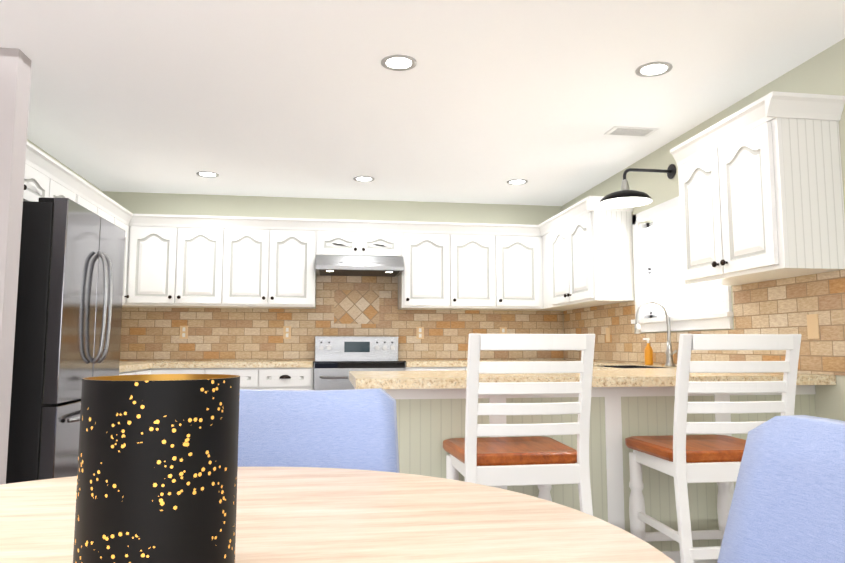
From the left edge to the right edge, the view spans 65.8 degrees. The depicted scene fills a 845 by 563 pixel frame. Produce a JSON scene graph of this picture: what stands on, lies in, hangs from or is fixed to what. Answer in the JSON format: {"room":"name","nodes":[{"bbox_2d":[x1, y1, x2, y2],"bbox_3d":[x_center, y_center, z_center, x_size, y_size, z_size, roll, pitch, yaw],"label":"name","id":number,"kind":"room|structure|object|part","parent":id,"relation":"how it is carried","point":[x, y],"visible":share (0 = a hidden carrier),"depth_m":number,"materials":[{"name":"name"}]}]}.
{"room":"dining room and kitchen","nodes":[
{"label":"dining room and kitchen","id":0,"kind":"room"},
{"bbox_2d":[0,47,31,484],"bbox_3d":[-2.149,0.116,2.937,0.540,2.400,0.130,1,-6,-8],"label":"wall","id":1,"kind":"structure","parent":0,"point":[15,67],"depth_m":2.99,"materials":[{"name":"beige paint"}]},
{"bbox_2d":[32,142,103,193],"bbox_3d":[-2.712,0.245,4.247,0.150,2.400,2.900,1,-6,-8],"label":"wall","id":2,"kind":"structure","parent":0,"point":[36,146],"depth_m":5.00,"materials":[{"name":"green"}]},
{"bbox_2d":[23,141,54,201],"bbox_3d":[-2.375,-0.590,3.699,0.329,0.315,0.414,1,-6,-8],"label":"upper cabinet","id":3,"kind":"object","parent":2,"relation":"attached to","point":[39,179],"depth_m":3.75,"materials":[{"name":"grey wood"}]},
{"bbox_2d":[51,161,82,203],"bbox_3d":[-2.437,-0.549,4.115,0.329,0.315,0.431,1,-6,-8],"label":"upper cabinet","id":4,"kind":"object","parent":2,"relation":"attached to","point":[66,183],"depth_m":4.15,"materials":[{"name":"grey wood"}]},
{"bbox_2d":[79,181,102,214],"bbox_3d":[-2.498,-0.282,4.504,0.329,0.770,0.400,1,-6,-8],"label":"upper cabinet","id":5,"kind":"object","parent":2,"relation":"attached to","point":[89,197],"depth_m":4.57,"materials":[{"name":"grey wood"}]},
{"bbox_2d":[99,194,118,224],"bbox_3d":[-2.555,-0.244,4.890,0.329,0.770,0.385,1,-6,-8],"label":"upper cabinet","id":6,"kind":"object","parent":2,"relation":"attached to","point":[108,209],"depth_m":4.98,"materials":[{"name":"grey wood"}]},
{"bbox_2d":[115,205,130,304],"bbox_3d":[-2.611,-0.207,5.266,0.329,0.770,0.380,1,-6,-8],"label":"upper cabinet","id":7,"kind":"object","parent":2,"relation":"attached to","point":[124,222],"depth_m":5.43,"materials":[{"name":"grey wood"}]},
{"bbox_2d":[104,191,563,360],"bbox_3d":[-1.312,0.416,5.982,5.370,2.400,0.100,1,-6,-8],"label":"wall","id":8,"kind":"structure","parent":0,"point":[134,202],"depth_m":6.10,"materials":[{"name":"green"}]},
{"bbox_2d":[123,213,178,307],"bbox_3d":[-2.316,-0.167,5.670,0.411,0.770,0.329,1,-6,-8],"label":"upper cabinet","id":9,"kind":"object","parent":8,"relation":"attached to","point":[153,263],"depth_m":5.51,"materials":[{"name":"grey wood"}]},
{"bbox_2d":[175,215,226,307],"bbox_3d":[-1.923,-0.161,5.728,0.384,0.770,0.329,1,-6,-8],"label":"upper cabinet","id":10,"kind":"object","parent":8,"relation":"attached to","point":[202,239],"depth_m":5.57,"materials":[{"name":"grey wood"}]},
{"bbox_2d":[223,216,270,308],"bbox_3d":[-1.543,-0.156,5.784,0.385,0.770,0.329,1,-6,-8],"label":"upper cabinet","id":11,"kind":"object","parent":8,"relation":"attached to","point":[247,255],"depth_m":5.63,"materials":[{"name":"grey wood"}]},
{"bbox_2d":[271,217,318,308],"bbox_3d":[-1.157,-0.150,5.841,0.396,0.770,0.329,1,-6,-8],"label":"upper cabinet","id":12,"kind":"object","parent":8,"relation":"attached to","point":[294,241],"depth_m":5.68,"materials":[{"name":"grey wood"}]},
{"bbox_2d":[319,219,362,255],"bbox_3d":[-0.771,-0.365,5.919,0.380,0.327,0.329,1,-6,-8],"label":"upper cabinet","id":13,"kind":"object","parent":8,"relation":"attached to","point":[336,236],"depth_m":5.76,"materials":[{"name":"grey wood"}]},
{"bbox_2d":[316,255,403,276],"bbox_3d":[-0.568,-0.137,5.825,0.752,0.138,0.506,1,-6,-8],"label":"range hood","id":14,"kind":"object","parent":8,"relation":"attached to","point":[348,265],"visible":1,"depth_m":5.62,"materials":[{"name":"silver metal"}]},
{"bbox_2d":[363,220,402,256],"bbox_3d":[-0.395,-0.360,5.975,0.380,0.327,0.329,1,-6,-8],"label":"upper cabinet","id":15,"kind":"object","parent":8,"relation":"attached to","point":[380,238],"depth_m":5.81,"materials":[{"name":"grey wood"}]},
{"bbox_2d":[398,221,450,309],"bbox_3d":[0.010,-0.133,6.012,0.434,0.770,0.329,1,-6,-8],"label":"upper cabinet","id":16,"kind":"object","parent":8,"relation":"attached to","point":[424,283],"depth_m":5.85,"materials":[{"name":"grey wood"}]},
{"bbox_2d":[447,222,498,309],"bbox_3d":[0.434,-0.127,6.075,0.423,0.770,0.329,1,-6,-8],"label":"upper cabinet","id":17,"kind":"object","parent":8,"relation":"attached to","point":[474,246],"depth_m":5.92,"materials":[{"name":"grey wood"}]},
{"bbox_2d":[495,224,542,310],"bbox_3d":[0.865,-0.121,6.138,0.449,0.770,0.329,1,-6,-8],"label":"upper cabinet","id":18,"kind":"object","parent":8,"relation":"attached to","point":[518,244],"depth_m":5.98,"materials":[{"name":"grey wood"}]},
{"bbox_2d":[120,275,563,360],"bbox_3d":[-0.739,0.268,6.021,4.268,0.910,0.017,1,-6,-8],"label":"tile backsplash","id":19,"kind":"structure","parent":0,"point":[365,306],"depth_m":6.00,"materials":[{"name":"beige tile"}]},
{"bbox_2d":[179,326,187,338],"bbox_3d":[-2.119,0.451,5.795,0.070,0.115,0.006,1,-6,-8],"label":"electrical outlet plate","id":20,"kind":"object","parent":19,"relation":"attached to","point":[183,329],"depth_m":5.79,"materials":[{"name":"beige plastic"}]},
{"bbox_2d":[283,326,290,338],"bbox_3d":[-1.229,0.464,5.926,0.070,0.115,0.006,1,-6,-8],"label":"electrical outlet plate","id":21,"kind":"object","parent":19,"relation":"attached to","point":[286,329],"depth_m":5.92,"materials":[{"name":"beige plastic"}]},
{"bbox_2d":[416,327,423,338],"bbox_3d":[-0.022,0.481,6.104,0.070,0.115,0.006,1,-6,-8],"label":"electrical outlet plate","id":22,"kind":"object","parent":19,"relation":"attached to","point":[419,330],"depth_m":6.10,"materials":[{"name":"beige plastic"}]},
{"bbox_2d":[500,327,506,333],"bbox_3d":[0.770,0.493,6.220,0.070,0.115,0.006,1,-6,-8],"label":"electrical outlet plate","id":23,"kind":"object","parent":19,"relation":"attached to","point":[503,330],"depth_m":6.22,"materials":[{"name":"beige plastic"}]},
{"bbox_2d":[0,0,844,205],"bbox_3d":[-0.631,-1.261,1.515,5.610,0.060,9.420,1,-6,-8],"label":"ceiling","id":24,"kind":"structure","parent":0,"point":[483,101],"depth_m":3.47,"materials":[{"name":"white paint"}]},
{"bbox_2d":[196,171,218,177],"bbox_3d":[-1.726,-0.859,5.244,0.175,0.006,0.175,2,-6,-17],"label":"recessed light","id":25,"kind":"object","parent":24,"relation":"in","point":[207,174],"depth_m":5.24,"materials":[{"name":"grey plastic"}]},
{"bbox_2d":[353,176,374,181],"bbox_3d":[-0.484,-0.845,5.386,0.175,0.006,0.175,1,-6,-14],"label":"recessed light","id":26,"kind":"object","parent":24,"relation":"in","point":[359,178],"depth_m":5.39,"materials":[{"name":"grey plastic"}]},
{"bbox_2d":[381,55,416,70],"bbox_3d":[-0.114,-1.063,3.177,0.175,0.006,0.175,2,-6,-17],"label":"recessed light","id":27,"kind":"object","parent":24,"relation":"in","point":[406,63],"depth_m":3.17,"materials":[{"name":"grey"}]},
{"bbox_2d":[507,179,527,184],"bbox_3d":[0.797,-0.835,5.484,0.175,0.006,0.175,2,-6,-17],"label":"recessed light","id":28,"kind":"object","parent":24,"relation":"in","point":[515,181],"depth_m":5.49,"materials":[{"name":"grey"}]},
{"bbox_2d":[604,126,658,136],"bbox_3d":[1.341,-0.962,4.196,0.300,0.007,0.160,1,-6,-8],"label":"ceiling vent","id":29,"kind":"object","parent":24,"relation":"in","point":[629,131],"visible":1,"depth_m":4.18,"materials":[{"name":"white metal"}]},
{"bbox_2d":[635,61,672,76],"bbox_3d":[1.153,-1.056,3.253,0.175,0.006,0.175,2,-6,-17],"label":"recessed light","id":30,"kind":"object","parent":24,"relation":"in","point":[652,69],"depth_m":3.25,"materials":[{"name":"grey plastic"}]},
{"bbox_2d":[560,38,844,420],"bbox_3d":[2.094,0.003,1.795,0.100,2.400,9.420,1,-6,-8],"label":"wall","id":31,"kind":"structure","parent":0,"point":[824,72],"depth_m":3.39,"materials":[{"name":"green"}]},
{"bbox_2d":[539,221,572,310],"bbox_3d":[1.250,-0.128,6.067,0.329,0.770,0.583,1,-6,-8],"label":"upper cabinet","id":32,"kind":"object","parent":31,"relation":"attached to","point":[544,301],"depth_m":5.99,"materials":[{"name":"grey wood"}]},
{"bbox_2d":[547,209,599,308],"bbox_3d":[1.324,-0.178,5.566,0.329,0.770,0.435,1,-6,-8],"label":"upper cabinet","id":33,"kind":"object","parent":31,"relation":"attached to","point":[557,225],"depth_m":5.59,"materials":[{"name":"grey wood"}]},
{"bbox_2d":[567,197,634,304],"bbox_3d":[1.390,-0.222,5.119,0.329,0.770,0.472,1,-6,-8],"label":"upper cabinet","id":34,"kind":"object","parent":31,"relation":"attached to","point":[578,255],"depth_m":4.90,"materials":[{"name":"grey wood"}]},
{"bbox_2d":[599,164,675,207],"bbox_3d":[1.423,-0.654,4.330,0.508,0.273,0.338,1,-6,-8],"label":"sconce","id":35,"kind":"object","parent":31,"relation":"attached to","point":[625,197],"visible":1,"depth_m":4.34,"materials":[{"name":"grey metal"}]},
{"bbox_2d":[631,196,733,331],"bbox_3d":[1.702,-0.113,4.308,0.140,0.875,1.180,1,-6,-8],"label":"window","id":36,"kind":"structure","parent":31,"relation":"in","point":[657,264],"depth_m":4.51,"materials":[{"name":"white"}]},
{"bbox_2d":[670,91,844,285],"bbox_3d":[1.647,-0.404,3.269,0.364,0.770,0.865,1,-6,-8],"label":"upper cabinet","id":37,"kind":"object","parent":31,"relation":"attached to","point":[761,198],"visible":1,"depth_m":2.96,"materials":[{"name":"grey wood"}]},
{"bbox_2d":[560,270,844,375],"bbox_3d":[1.623,0.348,4.576,0.011,0.468,3.480,1,-6,-8],"label":"tile backsplash","id":38,"kind":"structure","parent":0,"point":[779,306],"depth_m":3.44,"materials":[{"name":"beige tile"}]},
{"bbox_2d":[606,328,609,341],"bbox_3d":[1.509,0.433,5.312,0.004,0.115,0.070,1,-6,-8],"label":"electrical outlet plate","id":39,"kind":"object","parent":38,"relation":"attached to","point":[607,329],"depth_m":5.31,"materials":[{"name":"beige plastic"}]},
{"bbox_2d":[807,314,819,338],"bbox_3d":[1.841,0.212,3.077,0.004,0.115,0.070,1,-6,-8],"label":"electrical outlet plate","id":40,"kind":"object","parent":38,"relation":"attached to","point":[813,326],"depth_m":3.07,"materials":[{"name":"beige plastic"}]},
{"bbox_3d":[-0.631,1.187,1.273,5.610,0.060,9.420,1,-6,-8],"label":"floor","id":41,"kind":"structure","parent":0,"visible":0},
{"bbox_2d":[6,197,124,483],"bbox_3d":[-2.192,0.499,3.730,0.729,1.788,0.980,1,-6,-8],"label":"refrigerator","id":42,"kind":"object","parent":41,"relation":"on","point":[69,306],"visible":0.62,"depth_m":3.35,"materials":[{"name":"silver"}]},
{"bbox_3d":[-1.866,0.298,3.799,0.070,0.948,0.753,1,-6,-8],"label":"handle","id":43,"kind":"part","parent":42,"relation":"part of","materials":[{"name":"silver metal"}]},
{"bbox_2d":[119,361,154,374],"bbox_3d":[-2.364,1.035,4.601,0.660,0.893,0.850,1,-6,-8],"label":"base cabinet","id":44,"kind":"object","parent":41,"relation":"on","point":[125,367],"depth_m":4.86,"materials":[{"name":"grey stone"}]},
{"bbox_2d":[155,360,313,389],"bbox_3d":[-1.869,1.118,5.438,1.886,0.893,0.668,1,-6,-8],"label":"base cabinet","id":45,"kind":"object","parent":41,"relation":"on","point":[257,375],"depth_m":5.25,"materials":[{"name":"grey"}]},
{"bbox_2d":[238,388,399,472],"bbox_3d":[-0.263,0.707,1.384,0.495,0.913,0.652,1,-6,-8],"label":"dining chair","id":46,"kind":"object","parent":41,"relation":"on","point":[351,429],"visible":0.44,"depth_m":1.65,"materials":[{"name":"blue fabric"}]},
{"bbox_2d":[0,467,675,562],"bbox_3d":[-0.350,0.723,0.751,1.340,0.758,1.340,1,-6,-8],"label":"dining table","id":47,"kind":"object","parent":41,"relation":"on","point":[308,515],"visible":0.67,"depth_m":0.98,"materials":[{"name":"brown wood"}]},
{"bbox_2d":[73,374,239,562],"bbox_3d":[-0.304,0.226,0.756,0.172,0.229,0.172,1,-6,-8],"label":"candle holder","id":48,"kind":"object","parent":47,"relation":"on","point":[157,471],"visible":1,"depth_m":0.69,"materials":[{"name":"black metal"}]},
{"bbox_2d":[313,336,405,389],"bbox_3d":[-0.554,1.026,5.612,0.760,1.110,0.704,1,-6,-8],"label":"range","id":49,"kind":"object","parent":41,"relation":"on","point":[337,359],"visible":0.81,"depth_m":5.88,"materials":[{"name":"silver metal"}]},
{"bbox_2d":[403,360,518,367],"bbox_3d":[0.305,1.149,5.757,0.980,0.893,0.668,1,-6,-8],"label":"base cabinet","id":50,"kind":"object","parent":41,"relation":"on","point":[409,363],"depth_m":5.49,"materials":[{"name":"grey stone"}]},
{"bbox_2d":[443,333,594,515],"bbox_3d":[0.358,0.742,2.533,0.488,1.067,0.566,1,-6,-8],"label":"bar stool","id":51,"kind":"object","parent":41,"relation":"on","point":[544,464],"visible":0.69,"depth_m":2.35,"materials":[{"name":"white wood"}]},
{"bbox_2d":[349,364,710,562],"bbox_3d":[0.423,0.888,3.115,1.522,0.893,0.840,1,-6,-8],"label":"base cabinet","id":52,"kind":"object","parent":41,"relation":"on","point":[627,399],"depth_m":2.88,"materials":[{"name":"grey wood"}]},
{"bbox_2d":[519,360,835,562],"bbox_3d":[1.303,1.028,4.531,0.636,0.893,3.398,1,-6,-8],"label":"base cabinet","id":53,"kind":"object","parent":41,"relation":"on","point":[805,383],"depth_m":3.00,"materials":[{"name":"grey"}]},
{"bbox_2d":[643,338,652,364],"bbox_3d":[1.534,0.477,4.438,0.063,0.183,0.056,1,-6,-8],"label":"soap dispenser","id":54,"kind":"object","parent":53,"relation":"on","point":[648,354],"visible":1,"depth_m":4.42,"materials":[{"name":"orange plastic"}]},
{"bbox_2d":[634,300,676,365],"bbox_3d":[1.515,0.331,4.215,0.268,0.432,0.144,1,-6,-8],"label":"faucet","id":55,"kind":"object","parent":53,"relation":"on","point":[669,352],"visible":1,"depth_m":4.25,"materials":[{"name":"silver metal"}]},
{"bbox_2d":[625,334,801,562],"bbox_3d":[1.139,0.749,2.595,0.502,1.067,0.572,1,-6,-8],"label":"bar stool","id":56,"kind":"object","parent":41,"relation":"on","point":[681,457],"visible":0.81,"depth_m":2.40,"materials":[{"name":"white wood"}]},
{"bbox_2d":[717,415,844,562],"bbox_3d":[0.354,0.645,0.761,0.645,0.913,0.616,0,-6,-2],"label":"dining chair","id":57,"kind":"object","parent":41,"relation":"on","point":[788,503],"visible":1,"depth_m":0.99,"materials":[{"name":"blue fabric"}]}
]}

